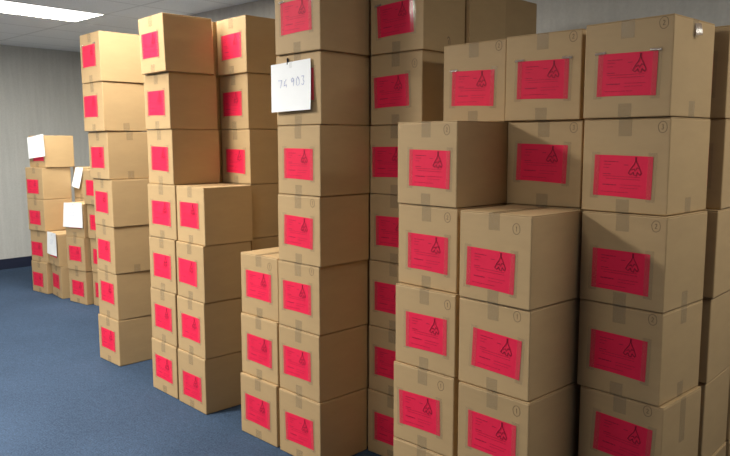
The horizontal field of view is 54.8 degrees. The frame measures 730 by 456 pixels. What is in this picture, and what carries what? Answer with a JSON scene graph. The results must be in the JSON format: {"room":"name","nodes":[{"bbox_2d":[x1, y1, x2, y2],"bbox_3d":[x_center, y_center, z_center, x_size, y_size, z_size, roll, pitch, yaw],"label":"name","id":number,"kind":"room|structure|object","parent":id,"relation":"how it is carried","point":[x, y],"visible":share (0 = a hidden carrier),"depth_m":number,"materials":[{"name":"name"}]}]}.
{"room":"storage room","nodes":[
{"label":"storage room","id":0,"kind":"room"},
{"bbox_2d":[0,45,89,258],"bbox_3d":[-7.503,-0.453,5.417,0.120,2.744,11.782,6,9,42],"label":"wall","id":1,"kind":"structure","parent":0,"point":[41,90],"depth_m":8.86,"materials":[{"name":"grey paint"}]},
{"bbox_2d":[0,256,31,269],"bbox_3d":[-7.451,0.851,5.530,0.012,0.128,11.542,6,9,42],"label":"baseboard","id":2,"kind":"structure","parent":1,"relation":"attached to","point":[17,262],"depth_m":8.86,"materials":[{"name":"black rubber"}]},
{"bbox_2d":[0,0,257,51],"bbox_3d":[-2.378,-1.316,0.614,13.986,0.100,11.782,6,9,42],"label":"ceiling","id":3,"kind":"structure","parent":0,"point":[122,16],"depth_m":6.86,"materials":[{"name":"tile"}]},
{"bbox_2d":[0,0,105,21],"bbox_3d":[-3.041,-1.975,6.296,0.604,0.049,1.219,6,9,42],"label":"ceiling light","id":4,"kind":"object","parent":3,"relation":"attached to","point":[9,7],"visible":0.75,"depth_m":6.47,"materials":[{"name":"white plastic"}]},
{"bbox_2d":[0,266,381,455],"bbox_3d":[-2.370,1.516,0.958,13.986,0.120,11.782,6,9,42],"label":"floor","id":5,"kind":"structure","parent":0,"point":[59,397],"depth_m":4.27,"materials":[{"name":"blue carpet"}]},
{"bbox_2d":[31,260,52,293],"bbox_3d":[-3.313,0.499,7.503,0.314,0.325,0.321,5,9,38],"label":"carton","id":6,"kind":"object","parent":5,"relation":"on","point":[41,271],"visible":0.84,"depth_m":7.34,"materials":[{"name":"beige cardboard"}]},
{"bbox_2d":[30,229,65,262],"bbox_3d":[-3.303,0.174,7.464,0.314,0.325,0.321,5,9,36],"label":"carton","id":7,"kind":"object","parent":6,"relation":"on","point":[38,238],"visible":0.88,"depth_m":7.33,"materials":[{"name":"beige"}]},
{"bbox_2d":[27,198,71,231],"bbox_3d":[-3.312,-0.149,7.416,0.314,0.325,0.321,5,9,36],"label":"carton","id":8,"kind":"object","parent":7,"relation":"on","point":[43,215],"visible":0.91,"depth_m":7.29,"materials":[{"name":"beige"}]},
{"bbox_2d":[25,167,71,199],"bbox_3d":[-3.315,-0.474,7.379,0.314,0.325,0.321,5,8,35],"label":"carton","id":9,"kind":"object","parent":8,"relation":"on","point":[42,183],"visible":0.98,"depth_m":7.27,"materials":[{"name":"beige cardboard"}]},
{"bbox_2d":[28,135,73,167],"bbox_3d":[-3.279,-0.802,7.365,0.314,0.325,0.321,5,9,37],"label":"carton","id":10,"kind":"object","parent":9,"relation":"on","point":[59,150],"visible":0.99,"depth_m":7.26,"materials":[{"name":"beige"}]},
{"bbox_2d":[27,134,44,158],"bbox_3d":[-3.367,-0.835,7.214,0.356,0.256,0.023,5,9,37],"label":"paper sheet","id":11,"kind":"object","parent":10,"relation":"attached to","point":[36,148],"visible":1,"depth_m":7.21,"materials":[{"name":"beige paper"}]},
{"bbox_2d":[52,264,69,298],"bbox_3d":[-3.019,0.526,7.276,0.321,0.325,0.314,-6,9,-39],"label":"carton","id":12,"kind":"object","parent":5,"relation":"on","point":[60,275],"visible":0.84,"depth_m":7.10,"materials":[{"name":"beige cardboard"}]},
{"bbox_2d":[49,230,67,266],"bbox_3d":[-3.039,0.202,7.234,0.321,0.325,0.314,-6,9,-40],"label":"carton","id":13,"kind":"object","parent":12,"relation":"on","point":[60,260],"visible":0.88,"depth_m":7.05,"materials":[{"name":"beige"}]},
{"bbox_2d":[47,231,56,255],"bbox_3d":[-3.157,0.157,7.107,0.021,0.230,0.297,-6,9,-40],"label":"paper sheet","id":14,"kind":"object","parent":13,"relation":"attached to","point":[51,237],"visible":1,"depth_m":7.11,"materials":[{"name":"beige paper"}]},
{"bbox_2d":[69,269,93,304],"bbox_3d":[-2.709,0.558,7.005,0.314,0.325,0.321,5,9,38],"label":"carton","id":15,"kind":"object","parent":5,"relation":"on","point":[80,282],"visible":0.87,"depth_m":6.84,"materials":[{"name":"beige cardboard"}]},
{"bbox_2d":[66,236,91,271],"bbox_3d":[-2.712,0.234,6.955,0.314,0.325,0.321,5,9,37],"label":"carton","id":16,"kind":"object","parent":15,"relation":"on","point":[78,248],"visible":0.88,"depth_m":6.79,"materials":[{"name":"beige cardboard"}]},
{"bbox_2d":[66,201,88,237],"bbox_3d":[-2.714,-0.091,6.924,0.314,0.325,0.321,5,8,35],"label":"carton","id":17,"kind":"object","parent":16,"relation":"on","point":[70,231],"visible":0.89,"depth_m":6.74,"materials":[{"name":"beige cardboard"}]},
{"bbox_2d":[63,203,82,227],"bbox_3d":[-2.815,-0.127,6.784,0.325,0.248,0.021,5,8,35],"label":"paper sheet","id":18,"kind":"object","parent":17,"relation":"attached to","point":[72,212],"visible":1,"depth_m":6.78,"materials":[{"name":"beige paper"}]},
{"bbox_2d":[93,272,98,305],"bbox_3d":[-2.405,0.580,6.815,0.314,0.325,0.321,6,9,42],"label":"carton","id":19,"kind":"object","parent":5,"relation":"on","point":[95,275],"visible":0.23,"depth_m":6.77,"materials":[{"name":"beige"}]},
{"bbox_2d":[90,238,97,272],"bbox_3d":[-2.409,0.256,6.772,0.314,0.325,0.321,6,9,42],"label":"carton","id":20,"kind":"object","parent":19,"relation":"on","point":[92,241],"visible":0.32,"depth_m":6.72,"materials":[{"name":"beige cardboard"}]},
{"bbox_2d":[87,204,95,238],"bbox_3d":[-2.425,-0.069,6.732,0.314,0.325,0.321,6,9,41],"label":"carton","id":21,"kind":"object","parent":20,"relation":"on","point":[90,208],"visible":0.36,"depth_m":6.67,"materials":[{"name":"beige cardboard"}]},
{"bbox_2d":[83,169,93,204],"bbox_3d":[-2.447,-0.393,6.691,0.314,0.325,0.321,6,9,41],"label":"carton","id":22,"kind":"object","parent":21,"relation":"on","point":[87,181],"visible":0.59,"depth_m":6.62,"materials":[{"name":"beige cardboard"}]},
{"bbox_2d":[98,313,151,365],"bbox_3d":[-1.715,0.783,5.131,0.314,0.325,0.321,7,10,44],"label":"carton","id":23,"kind":"object","parent":5,"relation":"on","point":[127,341],"visible":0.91,"depth_m":5.00,"materials":[{"name":"beige cardboard"}]},
{"bbox_2d":[98,269,151,320],"bbox_3d":[-1.709,0.458,5.096,0.321,0.325,0.314,-7,10,-43],"label":"carton","id":24,"kind":"object","parent":23,"relation":"on","point":[124,296],"visible":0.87,"depth_m":4.96,"materials":[{"name":"beige cardboard"}]},
{"bbox_2d":[96,224,149,273],"bbox_3d":[-1.707,0.134,5.050,0.321,0.325,0.315,-6,9,-42],"label":"carton","id":25,"kind":"object","parent":24,"relation":"on","point":[120,250],"visible":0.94,"depth_m":4.92,"materials":[{"name":"beige cardboard"}]},
{"bbox_2d":[93,178,148,227],"bbox_3d":[-1.707,-0.190,5.003,0.321,0.325,0.314,-6,9,-42],"label":"carton","id":26,"kind":"object","parent":25,"relation":"on","point":[117,202],"visible":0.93,"depth_m":4.87,"materials":[{"name":"beige cardboard"}]},
{"bbox_2d":[88,131,148,179],"bbox_3d":[-1.724,-0.515,4.963,0.321,0.325,0.315,-7,9,-43],"label":"carton","id":27,"kind":"object","parent":26,"relation":"on","point":[112,154],"visible":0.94,"depth_m":4.84,"materials":[{"name":"beige cardboard"}]},
{"bbox_2d":[82,81,146,131],"bbox_3d":[-1.740,-0.837,4.903,0.321,0.325,0.315,-7,10,-44],"label":"carton","id":28,"kind":"object","parent":27,"relation":"on","point":[108,106],"visible":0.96,"depth_m":4.79,"materials":[{"name":"beige cardboard"}]},
{"bbox_2d":[80,31,144,83],"bbox_3d":[-1.740,-1.160,4.852,0.323,0.325,0.314,-7,10,-43],"label":"carton","id":29,"kind":"object","parent":28,"relation":"on","point":[106,56],"visible":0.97,"depth_m":4.73,"materials":[{"name":"beige cardboard"}]},
{"bbox_2d":[152,337,178,398],"bbox_3d":[-1.138,0.858,4.498,0.321,0.325,0.314,-7,10,-43],"label":"carton","id":30,"kind":"object","parent":5,"relation":"on","point":[164,355],"visible":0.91,"depth_m":4.37,"materials":[{"name":"beige cardboard"}]},
{"bbox_2d":[150,287,178,346],"bbox_3d":[-1.134,0.533,4.462,0.321,0.325,0.314,-7,10,-43],"label":"carton","id":31,"kind":"object","parent":30,"relation":"on","point":[164,312],"visible":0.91,"depth_m":4.34,"materials":[{"name":"beige cardboard"}]},
{"bbox_2d":[149,236,178,293],"bbox_3d":[-1.127,0.209,4.413,0.321,0.325,0.314,-7,10,-44],"label":"carton","id":32,"kind":"object","parent":31,"relation":"on","point":[163,255],"visible":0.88,"depth_m":4.29,"materials":[{"name":"beige cardboard"}]},
{"bbox_2d":[148,183,219,239],"bbox_3d":[-1.120,-0.114,4.365,0.314,0.325,0.321,6,10,43],"label":"carton","id":33,"kind":"object","parent":32,"relation":"on","point":[162,198],"visible":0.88,"depth_m":4.24,"materials":[{"name":"beige cardboard"}]},
{"bbox_2d":[147,129,219,184],"bbox_3d":[-1.117,-0.440,4.335,0.321,0.325,0.314,-7,9,-43],"label":"carton","id":34,"kind":"object","parent":33,"relation":"on","point":[175,156],"visible":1,"depth_m":4.22,"materials":[{"name":"beige"}]},
{"bbox_2d":[144,72,217,129],"bbox_3d":[-1.123,-0.764,4.289,0.321,0.325,0.314,-7,9,-43],"label":"carton","id":35,"kind":"object","parent":34,"relation":"on","point":[173,100],"visible":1,"depth_m":4.17,"materials":[{"name":"beige cardboard"}]},
{"bbox_2d":[138,12,213,74],"bbox_3d":[-1.130,-1.084,4.214,0.321,0.325,0.330,-6,9,-42],"label":"carton","id":36,"kind":"object","parent":35,"relation":"on","point":[169,42],"visible":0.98,"depth_m":4.10,"materials":[{"name":"beige cardboard"}]},
{"bbox_2d":[178,348,242,414],"bbox_3d":[-0.906,0.887,4.252,0.321,0.325,0.314,-7,9,-43],"label":"carton","id":37,"kind":"object","parent":5,"relation":"on","point":[211,385],"visible":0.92,"depth_m":4.12,"materials":[{"name":"beige cardboard"}]},
{"bbox_2d":[177,295,241,358],"bbox_3d":[-0.901,0.562,4.214,0.321,0.325,0.314,-7,9,-42],"label":"carton","id":38,"kind":"object","parent":37,"relation":"on","point":[213,329],"visible":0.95,"depth_m":4.08,"materials":[{"name":"beige cardboard"}]},
{"bbox_2d":[176,241,250,302],"bbox_3d":[-0.894,0.238,4.168,0.321,0.325,0.314,-7,9,-42],"label":"carton","id":39,"kind":"object","parent":38,"relation":"on","point":[212,273],"visible":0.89,"depth_m":4.04,"materials":[{"name":"beige cardboard"}]},
{"bbox_2d":[176,183,252,245],"bbox_3d":[-0.883,-0.086,4.131,0.321,0.325,0.314,-7,9,-42],"label":"carton","id":40,"kind":"object","parent":39,"relation":"on","point":[207,214],"visible":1,"depth_m":4.02,"materials":[{"name":"beige cardboard"}]},
{"bbox_2d":[240,372,280,446],"bbox_3d":[-0.450,0.939,3.813,0.321,0.325,0.314,-7,10,-45],"label":"carton","id":41,"kind":"object","parent":5,"relation":"on","point":[260,405],"visible":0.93,"depth_m":3.69,"materials":[{"name":"beige cardboard"}]},
{"bbox_2d":[241,312,279,384],"bbox_3d":[-0.442,0.613,3.784,0.321,0.325,0.314,-7,10,-44],"label":"carton","id":42,"kind":"object","parent":41,"relation":"on","point":[260,335],"visible":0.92,"depth_m":3.66,"materials":[{"name":"beige"}]},
{"bbox_2d":[241,247,278,321],"bbox_3d":[-0.438,0.287,3.755,0.314,0.325,0.321,7,10,44],"label":"carton","id":43,"kind":"object","parent":42,"relation":"on","point":[259,268],"visible":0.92,"depth_m":3.64,"materials":[{"name":"beige cardboard"}]},
{"bbox_2d":[279,387,366,455],"bbox_3d":[-0.212,0.968,3.572,0.321,0.325,0.314,-7,10,-44],"label":"carton","id":44,"kind":"object","parent":5,"relation":"on","point":[337,426],"visible":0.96,"depth_m":3.46,"materials":[{"name":"beige cardboard"}]},
{"bbox_2d":[279,324,367,402],"bbox_3d":[-0.210,0.642,3.538,0.321,0.325,0.314,-7,10,-43],"label":"carton","id":45,"kind":"object","parent":44,"relation":"on","point":[322,368],"visible":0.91,"depth_m":3.42,"materials":[{"name":"beige cardboard"}]},
{"bbox_2d":[278,260,367,335],"bbox_3d":[-0.209,0.318,3.499,0.321,0.325,0.314,-7,10,-44],"label":"carton","id":46,"kind":"object","parent":45,"relation":"on","point":[319,301],"visible":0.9,"depth_m":3.38,"materials":[{"name":"beige cardboard"}]},
{"bbox_2d":[278,193,368,266],"bbox_3d":[-0.204,-0.006,3.450,0.321,0.325,0.314,-7,10,-44],"label":"carton","id":47,"kind":"object","parent":46,"relation":"on","point":[317,231],"visible":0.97,"depth_m":3.33,"materials":[{"name":"beige cardboard"}]},
{"bbox_2d":[278,125,369,196],"bbox_3d":[-0.200,-0.330,3.411,0.321,0.325,0.314,-7,10,-44],"label":"carton","id":48,"kind":"object","parent":47,"relation":"on","point":[314,160],"visible":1,"depth_m":3.29,"materials":[{"name":"beige"}]},
{"bbox_2d":[276,51,368,125],"bbox_3d":[-0.201,-0.655,3.371,0.314,0.325,0.321,6,10,44],"label":"carton","id":49,"kind":"object","parent":48,"relation":"on","point":[339,81],"visible":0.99,"depth_m":3.25,"materials":[{"name":"beige cardboard"}]},
{"bbox_2d":[271,58,310,112],"bbox_3d":[-0.347,-0.665,3.271,0.296,0.248,0.028,6,10,44],"label":"paper sheet","id":50,"kind":"object","parent":49,"relation":"attached to","point":[290,81],"visible":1,"depth_m":3.27,"materials":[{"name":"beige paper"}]},
{"bbox_2d":[275,0,368,55],"bbox_3d":[-0.202,-0.977,3.310,0.314,0.325,0.323,6,10,44],"label":"carton","id":51,"kind":"object","parent":49,"relation":"on","point":[301,26],"visible":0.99,"depth_m":3.20,"materials":[{"name":"beige cardboard"}]},
{"bbox_2d":[368,388,393,455],"bbox_3d":[0.235,0.967,3.568,0.314,0.325,0.321,6,9,43],"label":"carton","id":52,"kind":"object","parent":5,"relation":"on","point":[380,404],"visible":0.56,"depth_m":3.50,"materials":[{"name":"beige cardboard"}]},
{"bbox_2d":[369,325,395,395],"bbox_3d":[0.240,0.642,3.529,0.314,0.325,0.321,6,9,43],"label":"carton","id":53,"kind":"object","parent":52,"relation":"on","point":[382,341],"visible":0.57,"depth_m":3.46,"materials":[{"name":"beige cardboard"}]},
{"bbox_2d":[369,260,400,330],"bbox_3d":[0.243,0.318,3.489,0.314,0.325,0.321,6,9,43],"label":"carton","id":54,"kind":"object","parent":53,"relation":"on","point":[384,276],"visible":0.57,"depth_m":3.42,"materials":[{"name":"beige cardboard"}]},
{"bbox_2d":[370,193,399,263],"bbox_3d":[0.245,-0.007,3.453,0.314,0.325,0.321,6,10,43],"label":"carton","id":55,"kind":"object","parent":54,"relation":"on","point":[384,208],"visible":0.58,"depth_m":3.38,"materials":[{"name":"beige cardboard"}]},
{"bbox_2d":[370,125,397,194],"bbox_3d":[0.247,-0.332,3.412,0.314,0.325,0.321,6,10,43],"label":"carton","id":56,"kind":"object","parent":55,"relation":"on","point":[383,139],"visible":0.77,"depth_m":3.34,"materials":[{"name":"beige"}]},
{"bbox_2d":[371,50,443,124],"bbox_3d":[0.249,-0.655,3.359,0.314,0.325,0.321,6,10,43],"label":"carton","id":57,"kind":"object","parent":56,"relation":"on","point":[405,86],"visible":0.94,"depth_m":3.22,"materials":[{"name":"beige"}]},
{"bbox_2d":[371,0,464,54],"bbox_3d":[0.248,-0.978,3.305,0.315,0.325,0.323,6,9,42],"label":"carton","id":58,"kind":"object","parent":57,"relation":"on","point":[397,26],"visible":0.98,"depth_m":3.19,"materials":[{"name":"beige"}]},
{"bbox_2d":[393,436,443,455],"bbox_3d":[0.341,1.038,2.981,0.321,0.325,0.314,-7,10,-44],"label":"carton","id":59,"kind":"object","parent":5,"relation":"on","point":[401,447],"visible":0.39,"depth_m":2.90,"materials":[{"name":"beige cardboard"}]},
{"bbox_2d":[394,360,459,455],"bbox_3d":[0.341,0.713,2.944,0.314,0.325,0.321,7,10,44],"label":"carton","id":60,"kind":"object","parent":59,"relation":"on","point":[425,401],"visible":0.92,"depth_m":2.82,"materials":[{"name":"beige cardboard"}]},
{"bbox_2d":[396,282,460,377],"bbox_3d":[0.347,0.389,2.903,0.321,0.325,0.314,-7,10,-44],"label":"carton","id":61,"kind":"object","parent":60,"relation":"on","point":[427,319],"visible":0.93,"depth_m":2.78,"materials":[{"name":"beige"}]},
{"bbox_2d":[399,203,505,292],"bbox_3d":[0.358,0.062,2.879,0.321,0.325,0.314,-6,9,-42],"label":"carton","id":62,"kind":"object","parent":61,"relation":"on","point":[429,236],"visible":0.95,"depth_m":2.76,"materials":[{"name":"beige"}]},
{"bbox_2d":[398,121,507,207],"bbox_3d":[0.353,-0.262,2.835,0.321,0.325,0.314,-6,9,-41],"label":"carton","id":63,"kind":"object","parent":62,"relation":"on","point":[452,164],"visible":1,"depth_m":2.72,"materials":[{"name":"beige cardboard"}]},
{"bbox_2d":[712,442,725,455],"bbox_3d":[1.266,1.044,2.908,0.314,0.325,0.321,6,9,42],"label":"carton","id":64,"kind":"object","parent":5,"relation":"on","point":[721,451],"visible":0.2,"depth_m":2.86,"materials":[{"name":"beige"}]},
{"bbox_2d":[697,365,729,455],"bbox_3d":[1.264,0.719,2.871,0.314,0.325,0.321,6,9,42],"label":"carton","id":65,"kind":"object","parent":64,"relation":"on","point":[714,394],"visible":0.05,"depth_m":2.74,"materials":[{"name":"beige cardboard"}]},
{"bbox_2d":[698,290,729,383],"bbox_3d":[1.264,0.395,2.828,0.314,0.325,0.321,6,9,42],"label":"carton","id":66,"kind":"object","parent":65,"relation":"on","point":[715,325],"visible":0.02,"depth_m":2.65,"materials":[{"name":"beige cardboard"}]},
{"bbox_2d":[701,207,729,298],"bbox_3d":[1.265,0.072,2.779,0.314,0.325,0.321,6,9,42],"label":"carton","id":67,"kind":"object","parent":66,"relation":"on","point":[717,251],"visible":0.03,"depth_m":2.58,"materials":[{"name":"beige cardboard"}]},
{"bbox_2d":[706,119,729,208],"bbox_3d":[1.280,-0.255,2.754,0.314,0.325,0.321,6,9,42],"label":"carton","id":68,"kind":"object","parent":67,"relation":"on","point":[718,177],"visible":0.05,"depth_m":2.55,"materials":[{"name":"beige"}]},
{"bbox_2d":[700,25,729,118],"bbox_3d":[1.276,-0.579,2.713,0.314,0.325,0.321,6,9,42],"label":"carton","id":69,"kind":"object","parent":68,"relation":"on","point":[720,91],"visible":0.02,"depth_m":2.51,"materials":[{"name":"beige"}]},
{"bbox_3d":[0.784,1.036,2.985,0.314,0.325,0.321,6,9,42],"label":"carton","id":70,"kind":"object","parent":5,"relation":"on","visible":0},
{"bbox_2d":[574,375,580,453],"bbox_3d":[0.783,0.712,2.946,0.314,0.325,0.321,6,9,42],"label":"carton","id":71,"kind":"object","parent":70,"relation":"on","point":[578,387],"visible":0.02,"depth_m":2.77,"materials":[{"name":"beige cardboard"}]},
{"bbox_2d":[576,296,579,374],"bbox_3d":[0.791,0.387,2.908,0.314,0.325,0.321,6,9,42],"label":"carton","id":72,"kind":"object","parent":71,"relation":"on","point":[579,296],"visible":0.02,"depth_m":2.71,"materials":[{"name":"beige cardboard"}]},
{"bbox_2d":[506,204,584,271],"bbox_3d":[0.789,0.063,2.862,0.314,0.325,0.321,6,9,42],"label":"carton","id":73,"kind":"object","parent":72,"relation":"on","point":[506,204],"visible":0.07,"depth_m":2.70,"materials":[{"name":"beige cardboard"}]},
{"bbox_2d":[507,120,584,207],"bbox_3d":[0.789,-0.262,2.823,0.314,0.325,0.321,6,9,42],"label":"carton","id":74,"kind":"object","parent":73,"relation":"on","point":[545,163],"visible":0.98,"depth_m":2.70,"materials":[{"name":"beige cardboard"}]},
{"bbox_2d":[505,28,585,121],"bbox_3d":[0.774,-0.586,2.777,0.314,0.325,0.323,6,9,42],"label":"carton","id":75,"kind":"object","parent":74,"relation":"on","point":[545,72],"visible":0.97,"depth_m":2.65,"materials":[{"name":"beige cardboard"}]},
{"bbox_3d":[-0.671,0.850,4.553,0.321,0.325,0.314,-7,9,-42],"label":"carton","id":76,"kind":"object","parent":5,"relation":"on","visible":0},
{"bbox_3d":[-0.672,0.525,4.513,0.321,0.325,0.314,-7,9,-42],"label":"carton","id":77,"kind":"object","parent":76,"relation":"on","visible":0},
{"bbox_2d":[251,236,278,250],"bbox_3d":[-0.673,0.201,4.474,0.321,0.325,0.314,-7,9,-42],"label":"carton","id":78,"kind":"object","parent":77,"relation":"on","point":[272,241],"visible":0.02,"depth_m":4.30,"materials":[{"name":"beige cardboard"}]},
{"bbox_2d":[224,182,281,237],"bbox_3d":[-0.674,-0.124,4.435,0.321,0.325,0.314,-7,9,-42],"label":"carton","id":79,"kind":"object","parent":78,"relation":"on","point":[264,196],"visible":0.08,"depth_m":4.29,"materials":[{"name":"beige cardboard"}]},
{"bbox_2d":[222,129,278,183],"bbox_3d":[-0.672,-0.449,4.397,0.321,0.325,0.314,-6,9,-42],"label":"carton","id":80,"kind":"object","parent":79,"relation":"on","point":[249,156],"visible":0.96,"depth_m":4.26,"materials":[{"name":"beige cardboard"}]},
{"bbox_2d":[220,73,277,129],"bbox_3d":[-0.677,-0.774,4.363,0.321,0.325,0.314,-6,9,-42],"label":"carton","id":81,"kind":"object","parent":80,"relation":"on","point":[246,103],"visible":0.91,"depth_m":4.22,"materials":[{"name":"beige"}]},
{"bbox_2d":[217,15,276,75],"bbox_3d":[-0.682,-1.096,4.299,0.321,0.325,0.314,-7,9,-43],"label":"carton","id":82,"kind":"object","parent":81,"relation":"on","point":[245,43],"visible":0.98,"depth_m":4.16,"materials":[{"name":"beige cardboard"}]},
{"bbox_3d":[0.576,1.069,2.723,0.321,0.325,0.314,-7,10,-43],"label":"carton","id":83,"kind":"object","parent":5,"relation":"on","visible":0},
{"bbox_2d":[458,381,575,455],"bbox_3d":[0.576,0.744,2.683,0.321,0.325,0.314,-7,9,-43],"label":"carton","id":84,"kind":"object","parent":83,"relation":"on","point":[490,423],"visible":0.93,"depth_m":2.57,"materials":[{"name":"beige"}]},
{"bbox_2d":[459,297,578,401],"bbox_3d":[0.576,0.418,2.651,0.321,0.325,0.314,-7,9,-42],"label":"carton","id":85,"kind":"object","parent":84,"relation":"on","point":[526,355],"visible":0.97,"depth_m":2.53,"materials":[{"name":"beige cardboard"}]},
{"bbox_2d":[459,205,581,310],"bbox_3d":[0.573,0.095,2.602,0.321,0.325,0.314,-6,9,-42],"label":"carton","id":86,"kind":"object","parent":85,"relation":"on","point":[516,256],"visible":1,"depth_m":2.49,"materials":[{"name":"beige cardboard"}]},
{"bbox_3d":[0.564,1.008,3.218,0.314,0.325,0.321,7,10,44],"label":"carton","id":87,"kind":"object","parent":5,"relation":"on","visible":0},
{"bbox_3d":[0.563,0.684,3.179,0.314,0.325,0.321,7,10,44],"label":"carton","id":88,"kind":"object","parent":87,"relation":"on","visible":0},
{"bbox_3d":[0.568,0.359,3.145,0.314,0.325,0.321,7,10,44],"label":"carton","id":89,"kind":"object","parent":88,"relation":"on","visible":0},
{"bbox_3d":[0.584,0.032,3.123,0.314,0.325,0.321,7,10,44],"label":"carton","id":90,"kind":"object","parent":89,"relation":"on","visible":0},
{"bbox_3d":[0.579,-0.292,3.080,0.314,0.325,0.321,7,10,44],"label":"carton","id":91,"kind":"object","parent":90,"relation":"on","visible":0},
{"bbox_2d":[443,38,513,121],"bbox_3d":[0.557,-0.614,3.018,0.314,0.325,0.323,7,10,44],"label":"carton","id":92,"kind":"object","parent":91,"relation":"on","point":[474,73],"visible":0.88,"depth_m":2.90,"materials":[{"name":"beige"}]},
{"bbox_3d":[1.021,1.073,2.679,0.321,0.325,0.314,-7,9,-42],"label":"carton","id":93,"kind":"object","parent":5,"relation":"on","visible":0},
{"bbox_2d":[578,385,700,455],"bbox_3d":[1.025,0.749,2.635,0.321,0.325,0.315,-7,9,-42],"label":"carton","id":94,"kind":"object","parent":93,"relation":"on","point":[610,424],"visible":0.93,"depth_m":2.52,"materials":[{"name":"beige cardboard"}]},
{"bbox_2d":[577,299,702,406],"bbox_3d":[1.013,0.423,2.603,0.321,0.325,0.315,-6,9,-42],"label":"carton","id":95,"kind":"object","parent":94,"relation":"on","point":[649,357],"visible":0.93,"depth_m":2.49,"materials":[{"name":"beige cardboard"}]},
{"bbox_2d":[580,210,706,312],"bbox_3d":[1.009,0.099,2.558,0.321,0.325,0.315,-6,9,-42],"label":"carton","id":96,"kind":"object","parent":95,"relation":"on","point":[654,263],"visible":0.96,"depth_m":2.44,"materials":[{"name":"beige"}]},
{"bbox_2d":[582,117,709,215],"bbox_3d":[1.008,-0.227,2.533,0.321,0.325,0.315,-6,9,-42],"label":"carton","id":97,"kind":"object","parent":96,"relation":"on","point":[657,165],"visible":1,"depth_m":2.42,"materials":[{"name":"beige cardboard"}]},
{"bbox_2d":[583,13,714,118],"bbox_3d":[1.006,-0.550,2.475,0.323,0.325,0.338,-6,9,-42],"label":"carton","id":98,"kind":"object","parent":97,"relation":"on","point":[661,65],"visible":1,"depth_m":2.37,"materials":[{"name":"beige"}]},
{"bbox_3d":[0.488,0.941,3.776,0.314,0.325,0.318,6,9,42],"label":"carton","id":99,"kind":"object","parent":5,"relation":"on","visible":0},
{"bbox_3d":[0.491,0.616,3.740,0.314,0.325,0.318,6,9,42],"label":"carton","id":100,"kind":"object","parent":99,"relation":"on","visible":0},
{"bbox_3d":[0.492,0.291,3.703,0.314,0.325,0.318,6,9,42],"label":"carton","id":101,"kind":"object","parent":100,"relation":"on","visible":0},
{"bbox_3d":[0.495,-0.034,3.667,0.314,0.325,0.318,6,9,42],"label":"carton","id":102,"kind":"object","parent":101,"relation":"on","visible":0},
{"bbox_3d":[0.494,-0.359,3.628,0.314,0.325,0.318,6,9,42],"label":"carton","id":103,"kind":"object","parent":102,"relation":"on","visible":0},
{"bbox_3d":[0.488,-0.683,3.583,0.314,0.325,0.318,6,9,42],"label":"carton","id":104,"kind":"object","parent":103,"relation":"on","visible":0},
{"bbox_2d":[465,0,505,42],"bbox_3d":[0.484,-1.006,3.532,0.314,0.325,0.318,6,9,42],"label":"carton","id":105,"kind":"object","parent":104,"relation":"on","point":[484,19],"visible":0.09,"depth_m":3.40,"materials":[{"name":"beige cardboard"}]},
{"bbox_3d":[0.703,0.910,4.025,0.314,0.325,0.318,7,10,44],"label":"carton","id":106,"kind":"object","parent":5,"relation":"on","visible":0},
{"bbox_3d":[0.705,0.585,3.989,0.314,0.325,0.318,7,10,44],"label":"carton","id":107,"kind":"object","parent":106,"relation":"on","visible":0},
{"bbox_3d":[0.706,0.260,3.952,0.314,0.325,0.318,7,10,44],"label":"carton","id":108,"kind":"object","parent":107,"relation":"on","visible":0},
{"bbox_3d":[0.708,-0.065,3.916,0.314,0.325,0.318,7,10,44],"label":"carton","id":109,"kind":"object","parent":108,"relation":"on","visible":0},
{"bbox_3d":[0.708,-0.390,3.877,0.314,0.325,0.318,7,10,44],"label":"carton","id":110,"kind":"object","parent":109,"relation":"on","visible":0},
{"bbox_3d":[0.702,-0.713,3.832,0.314,0.325,0.318,7,10,44],"label":"carton","id":111,"kind":"object","parent":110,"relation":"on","visible":0},
{"bbox_2d":[505,0,536,38],"bbox_3d":[0.698,-1.037,3.783,0.314,0.325,0.318,7,10,44],"label":"carton","id":112,"kind":"object","parent":111,"relation":"on","point":[521,15],"visible":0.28,"depth_m":3.66,"materials":[{"name":"beige cardboard"}]},
{"bbox_3d":[-0.923,0.823,4.779,0.314,0.325,0.321,7,10,44],"label":"carton","id":113,"kind":"object","parent":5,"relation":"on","visible":0},
{"bbox_3d":[-0.923,0.499,4.739,0.314,0.325,0.321,7,10,44],"label":"carton","id":114,"kind":"object","parent":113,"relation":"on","visible":0},
{"bbox_3d":[-0.924,0.174,4.700,0.314,0.325,0.321,7,10,44],"label":"carton","id":115,"kind":"object","parent":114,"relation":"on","visible":0},
{"bbox_3d":[-0.925,-0.151,4.660,0.314,0.325,0.321,7,10,44],"label":"carton","id":116,"kind":"object","parent":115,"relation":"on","visible":0},
{"bbox_2d":[218,130,222,181],"bbox_3d":[-0.925,-0.475,4.623,0.314,0.325,0.321,7,10,44],"label":"carton","id":117,"kind":"object","parent":116,"relation":"on","point":[220,131],"visible":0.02,"depth_m":4.42,"materials":[{"name":"beige"}]},
{"bbox_2d":[213,77,221,129],"bbox_3d":[-0.931,-0.801,4.589,0.314,0.325,0.321,7,10,44],"label":"carton","id":118,"kind":"object","parent":117,"relation":"on","point":[217,78],"visible":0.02,"depth_m":4.39,"materials":[{"name":"beige cardboard"}]},
{"bbox_2d":[211,22,220,76],"bbox_3d":[-0.931,-1.122,4.525,0.314,0.325,0.321,7,10,44],"label":"carton","id":119,"kind":"object","parent":118,"relation":"on","point":[214,24],"visible":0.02,"depth_m":4.31,"materials":[{"name":"beige"}]},
{"bbox_2d":[188,0,729,33],"bbox_3d":[2.144,-0.239,3.432,10.650,2.744,0.120,6,9,42],"label":"wall","id":120,"kind":"structure","parent":0,"point":[552,15],"depth_m":4.01,"materials":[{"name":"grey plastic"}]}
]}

